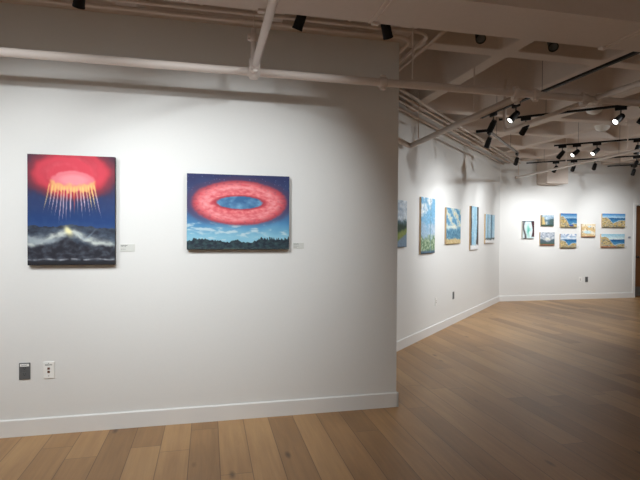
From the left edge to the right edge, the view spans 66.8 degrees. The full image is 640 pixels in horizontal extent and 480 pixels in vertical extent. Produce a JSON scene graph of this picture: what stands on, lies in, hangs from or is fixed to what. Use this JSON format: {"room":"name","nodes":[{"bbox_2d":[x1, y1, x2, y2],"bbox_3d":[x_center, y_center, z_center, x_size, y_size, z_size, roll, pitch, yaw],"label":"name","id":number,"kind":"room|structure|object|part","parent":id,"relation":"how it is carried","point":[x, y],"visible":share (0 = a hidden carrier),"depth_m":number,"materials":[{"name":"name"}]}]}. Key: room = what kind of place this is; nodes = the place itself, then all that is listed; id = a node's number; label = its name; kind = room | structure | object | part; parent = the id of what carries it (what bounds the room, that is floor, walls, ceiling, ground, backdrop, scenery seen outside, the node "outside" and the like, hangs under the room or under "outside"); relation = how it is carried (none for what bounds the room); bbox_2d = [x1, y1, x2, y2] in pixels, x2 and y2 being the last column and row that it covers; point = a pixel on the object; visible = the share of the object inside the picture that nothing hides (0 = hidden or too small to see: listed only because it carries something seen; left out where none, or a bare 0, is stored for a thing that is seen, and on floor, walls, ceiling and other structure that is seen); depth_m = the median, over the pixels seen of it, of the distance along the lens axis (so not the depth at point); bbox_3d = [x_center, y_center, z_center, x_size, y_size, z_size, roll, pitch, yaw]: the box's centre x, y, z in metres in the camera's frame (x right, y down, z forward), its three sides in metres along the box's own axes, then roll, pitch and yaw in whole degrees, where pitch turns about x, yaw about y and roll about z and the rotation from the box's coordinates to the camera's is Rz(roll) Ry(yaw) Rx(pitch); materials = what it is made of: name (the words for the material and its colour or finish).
{"room":"art gallery","nodes":[
{"label":"art gallery","id":0,"kind":"room"},
{"bbox_2d":[0,2,398,419],"bbox_3d":[-2.556,-0.142,3.385,6.537,3.050,0.160,0,1,-13],"label":"wall","id":1,"kind":"structure","parent":0,"point":[166,325],"depth_m":3.67,"materials":[{"name":"paint"}]},
{"bbox_2d":[19,363,29,379],"bbox_3d":[-2.085,0.926,3.424,0.072,0.118,0.009,0,1,-13],"label":"power outlet","id":2,"kind":"object","parent":1,"relation":"attached to","point":[24,368],"visible":1,"depth_m":3.42,"materials":[{"name":"black plastic"}]},
{"bbox_2d":[43,362,53,378],"bbox_3d":[-1.934,0.928,3.459,0.072,0.118,0.009,0,1,-13],"label":"outlet","id":3,"kind":"object","parent":1,"relation":"attached to","point":[48,367],"visible":1,"depth_m":3.46,"materials":[{"name":"white plastic"}]},
{"bbox_2d":[27,154,115,264],"bbox_3d":[-1.765,-0.211,3.463,0.571,0.778,0.039,0,1,-13],"label":"painting","id":4,"kind":"object","parent":1,"relation":"attached to","point":[71,200],"visible":1,"depth_m":3.44,"materials":[{"name":"paint"}]},
{"bbox_3d":[-1.766,-0.211,3.464,0.571,0.778,0.037,0,1,-13],"label":"stretcher frame","id":5,"kind":"part","parent":4,"relation":"part of","materials":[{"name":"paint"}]},
{"bbox_2d":[120,244,134,251],"bbox_3d":[-1.414,0.058,3.567,0.102,0.054,0.003,0,1,-13],"label":"card","id":6,"kind":"object","parent":1,"relation":"attached to","point":[123,247],"visible":1,"depth_m":3.57,"materials":[{"name":"white paper"}]},
{"bbox_2d":[0,392,397,437],"bbox_3d":[-2.557,1.323,3.401,6.552,0.120,0.175,0,1,-13],"label":"baseboard","id":7,"kind":"structure","parent":1,"relation":"attached to","point":[197,414],"depth_m":3.67,"materials":[{"name":"paint"}]},
{"bbox_2d":[187,173,288,249],"bbox_3d":[-0.622,-0.213,3.726,0.773,0.569,0.039,0,1,-13],"label":"painting","id":8,"kind":"object","parent":1,"relation":"attached to","point":[224,211],"visible":1,"depth_m":3.70,"materials":[{"name":"paint"}]},
{"bbox_2d":[293,243,303,248],"bbox_3d":[-0.171,0.046,3.853,0.087,0.045,0.003,0,1,-13],"label":"card","id":9,"kind":"object","parent":1,"relation":"attached to","point":[295,245],"visible":1,"depth_m":3.85,"materials":[{"name":"white paper"}]},
{"bbox_2d":[0,297,639,479],"bbox_3d":[2.929,1.510,3.969,17.900,0.200,13.970,0,1,-13],"label":"floor","id":10,"kind":"structure","parent":0,"point":[536,389],"depth_m":3.59,"materials":[{"name":"brown wood"}]},
{"bbox_2d":[0,0,639,165],"bbox_3d":[2.993,-2.002,3.740,17.900,0.770,13.610,0,1,-13],"label":"ceiling","id":11,"kind":"structure","parent":0,"point":[452,58],"depth_m":5.27,"materials":[{"name":"paint"}]},
{"bbox_2d":[247,0,278,79],"bbox_3d":[-0.216,-1.649,2.317,0.086,1.075,2.264,0,1,-13],"label":"pipe","id":12,"kind":"object","parent":11,"relation":"hanging from","point":[253,37],"visible":0.99,"depth_m":3.02,"materials":[{"name":"metal"}]},
{"bbox_2d":[22,0,509,163],"bbox_3d":[0.142,-1.905,5.246,12.642,0.646,2.937,0,1,-40],"label":"conduit","id":13,"kind":"object","parent":11,"relation":"attached to","point":[201,15],"visible":0.76,"depth_m":3.49,"materials":[{"name":"metal"}]},
{"bbox_2d":[104,0,513,162],"bbox_3d":[0.247,-1.905,5.182,12.818,0.642,3.001,0,1,-40],"label":"conduit","id":14,"kind":"object","parent":11,"relation":"attached to","point":[201,7],"visible":0.77,"depth_m":3.49,"materials":[{"name":"metal"}]},
{"bbox_2d":[0,27,639,106],"bbox_3d":[0.712,-1.659,3.657,12.980,1.084,0.077,0,1,-13],"label":"pipe","id":15,"kind":"object","parent":11,"relation":"hanging from","point":[382,82],"visible":0.97,"depth_m":3.48,"materials":[{"name":"metal"}]},
{"bbox_3d":[0.703,-1.709,3.654,0.012,0.982,0.012,0,1,-35],"label":"hanger rod","id":16,"kind":"part","parent":15,"relation":"part of","materials":[{"name":"paint"}]},
{"bbox_2d":[166,0,639,51],"bbox_3d":[3.040,-1.500,3.529,17.500,0.266,0.420,0,1,-13],"label":"beam","id":17,"kind":"structure","parent":11,"relation":"attached to","point":[601,24],"depth_m":3.02,"materials":[{"name":"paint"}]},
{"bbox_2d":[399,31,520,163],"bbox_3d":[2.231,-1.617,7.074,0.999,0.031,7.924,1,1,25],"label":"conduit","id":18,"kind":"object","parent":11,"relation":"attached to","point":[441,33],"visible":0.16,"depth_m":5.36,"materials":[{"name":"metal"}]},
{"bbox_2d":[398,68,523,147],"bbox_3d":[1.199,-1.668,4.911,0.478,1.096,2.170,0,1,-13],"label":"pipe","id":19,"kind":"object","parent":11,"relation":"hanging from","point":[508,101],"visible":0.69,"depth_m":4.73,"materials":[{"name":"metal"}]},
{"bbox_3d":[1.178,-1.721,5.785,0.012,1.017,0.012,0,1,-35],"label":"hanger rod","id":20,"kind":"part","parent":19,"relation":"part of","materials":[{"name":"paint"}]},
{"bbox_3d":[1.471,-1.719,4.621,0.012,0.982,0.012,0,1,-35],"label":"hanger rod","id":21,"kind":"part","parent":19,"relation":"part of","materials":[{"name":"paint"}]},
{"bbox_2d":[476,117,518,153],"bbox_3d":[2.710,-1.836,7.289,0.169,0.812,2.158,1,1,32],"label":"track","id":22,"kind":"object","parent":11,"relation":"hanging from","point":[482,130],"visible":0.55,"depth_m":6.87,"materials":[{"name":"grey metal"}]},
{"bbox_2d":[484,132,491,147],"bbox_3d":[2.237,-1.327,6.443,0.089,0.212,0.139,0,1,-4],"label":"track spotlight","id":23,"kind":"object","parent":22,"relation":"attached to","point":[488,141],"visible":0.99,"depth_m":6.42,"materials":[{"name":"black metal"}]},
{"bbox_3d":[2.769,-1.452,7.269,0.034,0.022,2.120,1,1,32],"label":"rail","id":24,"kind":"part","parent":22,"relation":"part of","materials":[{"name":"grey metal"}]},
{"bbox_2d":[513,153,518,165],"bbox_3d":[3.291,-1.351,8.126,0.074,0.201,0.156,0,1,7],"label":"track spotlight","id":25,"kind":"object","parent":22,"relation":"attached to","point":[516,160],"visible":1,"depth_m":8.10,"materials":[{"name":"black metal"}]},
{"bbox_2d":[481,51,639,118],"bbox_3d":[2.297,-1.793,3.907,0.038,0.802,3.616,0,1,-13],"label":"track","id":26,"kind":"object","parent":11,"relation":"hanging from","point":[633,53],"visible":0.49,"depth_m":4.15,"materials":[{"name":"black metal"}]},
{"bbox_2d":[486,112,496,132],"bbox_3d":[1.933,-1.315,5.455,0.076,0.210,0.146,0,1,-13],"label":"track spotlight","id":27,"kind":"object","parent":26,"relation":"attached to","point":[492,124],"visible":1,"depth_m":5.43,"materials":[{"name":"black metal"}]},
{"bbox_2d":[507,103,520,123],"bbox_3d":[2.008,-1.311,5.033,0.140,0.206,0.110,0,1,-13],"label":"track spotlight","id":28,"kind":"object","parent":26,"relation":"attached to","point":[514,115],"visible":0.99,"depth_m":5.01,"materials":[{"name":"black metal"}]},
{"bbox_2d":[499,105,627,120],"bbox_3d":[3.247,-1.804,5.081,2.616,0.802,0.038,1,1,32],"label":"track","id":29,"kind":"object","parent":11,"relation":"hanging from","point":[612,106],"visible":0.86,"depth_m":5.33,"materials":[{"name":"black metal"}]},
{"bbox_2d":[519,117,530,135],"bbox_3d":[2.378,-1.320,5.647,0.091,0.201,0.152,0,1,-19],"label":"track spotlight","id":30,"kind":"object","parent":29,"relation":"attached to","point":[524,129],"visible":0.72,"depth_m":5.62,"materials":[{"name":"black metal"}]},
{"bbox_2d":[612,106,626,124],"bbox_3d":[3.154,-1.308,5.124,0.152,0.198,0.095,0,1,-10],"label":"track spotlight","id":31,"kind":"object","parent":29,"relation":"attached to","point":[621,116],"visible":1,"depth_m":5.11,"materials":[{"name":"black metal"}]},
{"bbox_2d":[503,79,639,131],"bbox_3d":[2.412,-1.651,3.484,0.093,1.070,3.759,0,1,-13],"label":"pipe","id":32,"kind":"object","parent":11,"relation":"hanging from","point":[636,83],"visible":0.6,"depth_m":4.34,"materials":[{"name":"metal"}]},
{"bbox_2d":[515,119,639,178],"bbox_3d":[4.209,-1.694,6.596,0.052,1.056,6.067,0,1,-6],"label":"pipe","id":33,"kind":"object","parent":11,"relation":"hanging from","point":[636,150],"visible":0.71,"depth_m":7.55,"materials":[{"name":"metal"}]},
{"bbox_3d":[4.206,-1.727,6.622,0.012,0.990,0.012,0,1,-35],"label":"hanger rod","id":34,"kind":"part","parent":33,"relation":"part of","materials":[{"name":"paint"}]},
{"bbox_2d":[526,155,639,163],"bbox_3d":[5.246,-1.842,8.505,3.016,0.802,0.038,1,1,32],"label":"track","id":35,"kind":"object","parent":11,"relation":"hanging from","point":[632,155],"visible":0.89,"depth_m":8.87,"materials":[{"name":"black metal"}]},
{"bbox_2d":[570,160,576,171],"bbox_3d":[4.648,-1.356,8.913,0.106,0.198,0.145,0,1,-3],"label":"track spotlight","id":36,"kind":"object","parent":35,"relation":"attached to","point":[572,169],"visible":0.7,"depth_m":8.88,"materials":[{"name":"black metal"}]},
{"bbox_2d":[632,156,639,167],"bbox_3d":[5.478,-1.348,8.402,0.117,0.186,0.147,1,1,32],"label":"track spotlight","id":37,"kind":"object","parent":35,"relation":"attached to","point":[636,162],"visible":1,"depth_m":8.37,"materials":[{"name":"black metal"}]},
{"bbox_2d":[585,104,604,114],"bbox_3d":[3.431,-1.797,6.067,0.230,0.444,0.230,0,1,-13],"label":"dome","id":38,"kind":"object","parent":11,"relation":"attached to","point":[592,112],"visible":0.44,"depth_m":6.01,"materials":[{"name":"paint"}]},
{"bbox_2d":[554,122,639,146],"bbox_3d":[4.881,-1.817,6.653,3.016,0.802,0.038,1,1,32],"label":"track","id":39,"kind":"object","parent":11,"relation":"hanging from","point":[578,122],"visible":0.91,"depth_m":7.16,"materials":[{"name":"black metal"}]},
{"bbox_2d":[556,145,566,159],"bbox_3d":[3.686,-1.336,7.418,0.078,0.204,0.153,0,1,-30],"label":"track spotlight","id":40,"kind":"object","parent":39,"relation":"attached to","point":[562,152],"visible":1,"depth_m":7.39,"materials":[{"name":"black metal"}]},
{"bbox_2d":[570,144,580,156],"bbox_3d":[3.837,-1.337,7.293,0.154,0.197,0.091,0,1,-7],"label":"track spotlight","id":41,"kind":"object","parent":39,"relation":"attached to","point":[573,154],"visible":1,"depth_m":7.27,"materials":[{"name":"black metal"}]},
{"bbox_2d":[590,143,600,155],"bbox_3d":[4.060,-1.333,7.153,0.154,0.197,0.092,0,1,-7],"label":"track spotlight","id":42,"kind":"object","parent":39,"relation":"attached to","point":[595,151],"visible":1,"depth_m":7.13,"materials":[{"name":"black metal"}]},
{"bbox_3d":[4.878,-1.429,6.659,3.000,0.022,0.034,1,1,32],"label":"rail","id":43,"kind":"part","parent":39,"relation":"part of","materials":[{"name":"black metal"}]},
{"bbox_2d":[633,139,639,154],"bbox_3d":[4.519,-1.317,6.898,0.111,0.216,0.095,1,1,32],"label":"track spotlight","id":44,"kind":"object","parent":39,"relation":"attached to","point":[638,140],"visible":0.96,"depth_m":6.88,"materials":[{"name":"black metal"}]},
{"bbox_2d":[593,123,609,131],"bbox_3d":[4.122,-1.807,7.077,0.230,0.444,0.230,0,1,-13],"label":"dome","id":45,"kind":"object","parent":11,"relation":"attached to","point":[599,127],"visible":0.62,"depth_m":7.03,"materials":[{"name":"paint"}]},
{"bbox_2d":[607,164,639,166],"bbox_3d":[6.415,-1.846,9.229,1.616,0.802,0.038,1,1,32],"label":"track","id":46,"kind":"object","parent":11,"relation":"hanging from","point":[627,164],"visible":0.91,"depth_m":9.53,"materials":[{"name":"black metal"}]},
{"bbox_3d":[0.080,-1.897,3.241,5.416,0.602,0.038,0,1,-13],"label":"track","id":47,"kind":"object","parent":11,"relation":"hanging from","visible":0},
{"bbox_2d":[72,0,84,9],"bbox_3d":[-1.439,-1.499,2.920,0.113,0.211,0.127,0,1,-13],"label":"track spotlight","id":48,"kind":"object","parent":47,"relation":"attached to","point":[79,4],"visible":1,"depth_m":2.92,"materials":[{"name":"black metal"}]},
{"bbox_2d":[292,15,306,31],"bbox_3d":[-0.125,-1.493,3.218,0.117,0.214,0.114,0,1,-13],"label":"track spotlight","id":49,"kind":"object","parent":47,"relation":"attached to","point":[299,21],"visible":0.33,"depth_m":3.20,"materials":[{"name":"black metal"}]},
{"bbox_2d":[381,24,392,39],"bbox_3d":[0.459,-1.492,3.346,0.090,0.212,0.139,1,1,39],"label":"track spotlight","id":50,"kind":"object","parent":47,"relation":"attached to","point":[387,34],"visible":0.37,"depth_m":3.34,"materials":[{"name":"black metal"}]},
{"bbox_2d":[475,34,485,43],"bbox_3d":[1.139,-1.494,3.470,0.104,0.204,0.142,1,1,25],"label":"track spotlight","id":51,"kind":"object","parent":47,"relation":"attached to","point":[479,39],"visible":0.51,"depth_m":3.43,"materials":[{"name":"black metal"}]},
{"bbox_2d":[547,42,558,51],"bbox_3d":[1.722,-1.491,3.607,0.101,0.205,0.144,1,1,29],"label":"track spotlight","id":52,"kind":"object","parent":47,"relation":"attached to","point":[552,47],"visible":0.48,"depth_m":3.57,"materials":[{"name":"black metal"}]},
{"bbox_2d":[397,88,500,340],"bbox_3d":[1.884,-0.471,7.551,0.200,3.640,7.254,1,1,33],"label":"wall","id":53,"kind":"structure","parent":0,"point":[444,169],"depth_m":7.31,"materials":[{"name":"paint"}]},
{"bbox_2d":[397,200,406,247],"bbox_3d":[0.901,-0.199,5.838,0.029,0.580,0.665,1,1,33],"label":"painting","id":54,"kind":"object","parent":53,"relation":"attached to","point":[402,205],"visible":0.39,"depth_m":5.99,"materials":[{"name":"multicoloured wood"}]},
{"bbox_2d":[419,197,434,253],"bbox_3d":[1.495,-0.200,6.749,0.029,0.771,0.536,1,1,33],"label":"painting","id":55,"kind":"object","parent":53,"relation":"attached to","point":[426,205],"visible":1,"depth_m":6.69,"materials":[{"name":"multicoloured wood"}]},
{"bbox_3d":[1.494,-0.200,6.750,0.027,0.771,0.536,1,1,33],"label":"stretcher frame","id":56,"kind":"part","parent":55,"relation":"part of","materials":[{"name":"brown wood"}]},
{"bbox_2d":[397,296,499,350],"bbox_3d":[1.917,1.291,7.449,0.015,0.120,7.087,1,1,33],"label":"baseboard","id":57,"kind":"structure","parent":53,"relation":"attached to","point":[407,341],"depth_m":7.30,"materials":[{"name":"paint"}]},
{"bbox_2d":[399,107,503,164],"bbox_3d":[1.994,-1.593,7.417,0.031,0.031,7.069,1,1,33],"label":"conduit","id":58,"kind":"object","parent":53,"relation":"attached to","point":[400,109],"visible":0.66,"depth_m":7.30,"materials":[{"name":"metal"}]},
{"bbox_2d":[445,207,460,243],"bbox_3d":[2.110,-0.219,7.694,0.029,0.563,0.715,1,1,33],"label":"painting","id":59,"kind":"object","parent":53,"relation":"attached to","point":[452,215],"visible":1,"depth_m":7.63,"materials":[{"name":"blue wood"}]},
{"bbox_3d":[2.109,-0.219,7.694,0.027,0.563,0.715,1,1,33],"label":"stretcher frame","id":60,"kind":"part","parent":59,"relation":"part of","materials":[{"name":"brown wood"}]},
{"bbox_2d":[469,206,478,249],"bbox_3d":[2.757,-0.213,8.687,0.029,0.771,0.495,1,1,33],"label":"painting","id":61,"kind":"object","parent":53,"relation":"attached to","point":[473,211],"visible":1,"depth_m":8.62,"materials":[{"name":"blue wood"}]},
{"bbox_3d":[2.756,-0.213,8.687,0.027,0.771,0.495,1,1,33],"label":"stretcher frame","id":62,"kind":"part","parent":61,"relation":"part of","materials":[{"name":"brown wood"}]},
{"bbox_2d":[484,214,494,242],"bbox_3d":[3.360,-0.220,9.613,0.029,0.566,0.695,1,1,33],"label":"painting","id":63,"kind":"object","parent":53,"relation":"attached to","point":[489,220],"visible":1,"depth_m":9.54,"materials":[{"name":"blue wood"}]},
{"bbox_3d":[3.359,-0.220,9.613,0.027,0.566,0.695,1,1,33],"label":"stretcher frame","id":64,"kind":"part","parent":63,"relation":"part of","materials":[{"name":"brown wood"}]},
{"bbox_2d":[499,157,639,295],"bbox_3d":[6.936,-0.493,11.206,6.454,3.640,0.200,0,1,-13],"label":"wall","id":65,"kind":"structure","parent":0,"point":[526,267],"depth_m":10.78,"materials":[{"name":"paint"}]},
{"bbox_2d":[521,221,533,237],"bbox_3d":[4.513,-0.224,10.531,0.291,0.381,0.034,0,1,-13],"label":"painting","id":66,"kind":"object","parent":65,"relation":"attached to","point":[527,231],"visible":1,"depth_m":10.51,"materials":[{"name":"paint"}]},
{"bbox_2d":[539,232,554,244],"bbox_3d":[4.980,-0.026,10.642,0.360,0.292,0.034,0,1,-13],"label":"painting","id":67,"kind":"object","parent":65,"relation":"attached to","point":[545,238],"visible":1,"depth_m":10.62,"materials":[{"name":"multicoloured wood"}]},
{"bbox_2d":[540,215,553,225],"bbox_3d":[4.979,-0.424,10.635,0.318,0.241,0.034,0,1,-13],"label":"painting","id":68,"kind":"object","parent":65,"relation":"attached to","point":[545,220],"visible":1,"depth_m":10.62,"materials":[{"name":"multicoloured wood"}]},
{"bbox_2d":[537,159,567,184],"bbox_3d":[5.016,-1.479,10.476,0.510,0.550,0.350,0,1,-13],"label":"duct","id":69,"kind":"object","parent":65,"relation":"attached to","point":[560,177],"depth_m":10.33,"materials":[{"name":"metal"}]},
{"bbox_2d":[500,292,632,300],"bbox_3d":[5.529,1.264,10.801,3.442,0.120,0.015,0,1,-13],"label":"baseboard","id":70,"kind":"structure","parent":65,"relation":"attached to","point":[630,294],"depth_m":10.77,"materials":[{"name":"paint"}]},
{"bbox_2d":[559,234,576,247],"bbox_3d":[5.503,0.023,10.764,0.412,0.314,0.034,0,1,-13],"label":"painting","id":71,"kind":"object","parent":65,"relation":"attached to","point":[566,240],"visible":1,"depth_m":10.74,"materials":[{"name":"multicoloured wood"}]},
{"bbox_2d":[560,213,576,227],"bbox_3d":[5.506,-0.430,10.757,0.418,0.315,0.034,0,1,-13],"label":"painting","id":72,"kind":"object","parent":65,"relation":"attached to","point":[567,220],"visible":1,"depth_m":10.74,"materials":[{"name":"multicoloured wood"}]},
{"bbox_2d":[581,224,595,236],"bbox_3d":[6.013,-0.210,10.877,0.359,0.293,0.034,0,1,-13],"label":"painting","id":73,"kind":"object","parent":65,"relation":"attached to","point":[587,230],"visible":1,"depth_m":10.86,"materials":[{"name":"yellow paint"}]},
{"bbox_2d":[600,234,624,247],"bbox_3d":[6.648,0.019,11.027,0.629,0.311,0.034,0,1,-13],"label":"painting","id":74,"kind":"object","parent":65,"relation":"attached to","point":[606,240],"visible":1,"depth_m":11.01,"materials":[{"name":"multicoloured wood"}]},
{"bbox_2d":[601,214,624,227],"bbox_3d":[6.665,-0.438,11.024,0.616,0.317,0.034,0,1,-13],"label":"painting","id":75,"kind":"object","parent":65,"relation":"attached to","point":[607,220],"visible":1,"depth_m":11.00,"materials":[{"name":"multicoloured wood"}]},
{"bbox_2d":[632,203,639,297],"bbox_3d":[7.710,0.238,11.338,1.040,2.185,0.114,0,1,-13],"label":"trim","id":76,"kind":"structure","parent":65,"relation":"attached to","point":[635,204],"depth_m":11.17,"materials":[{"name":"paint"}]},
{"bbox_2d":[635,206,639,296],"bbox_3d":[7.712,0.267,11.333,0.910,2.112,0.115,0,1,-13],"label":"door","id":77,"kind":"structure","parent":65,"relation":"in","point":[637,263],"depth_m":11.27,"materials":[{"name":"brown wood"}]},
{"bbox_3d":[7.703,1.193,11.358,0.880,0.215,0.004,0,1,-13],"label":"kick plate","id":78,"kind":"part","parent":77,"relation":"part of","materials":[{"name":"grey metal"}]}
]}

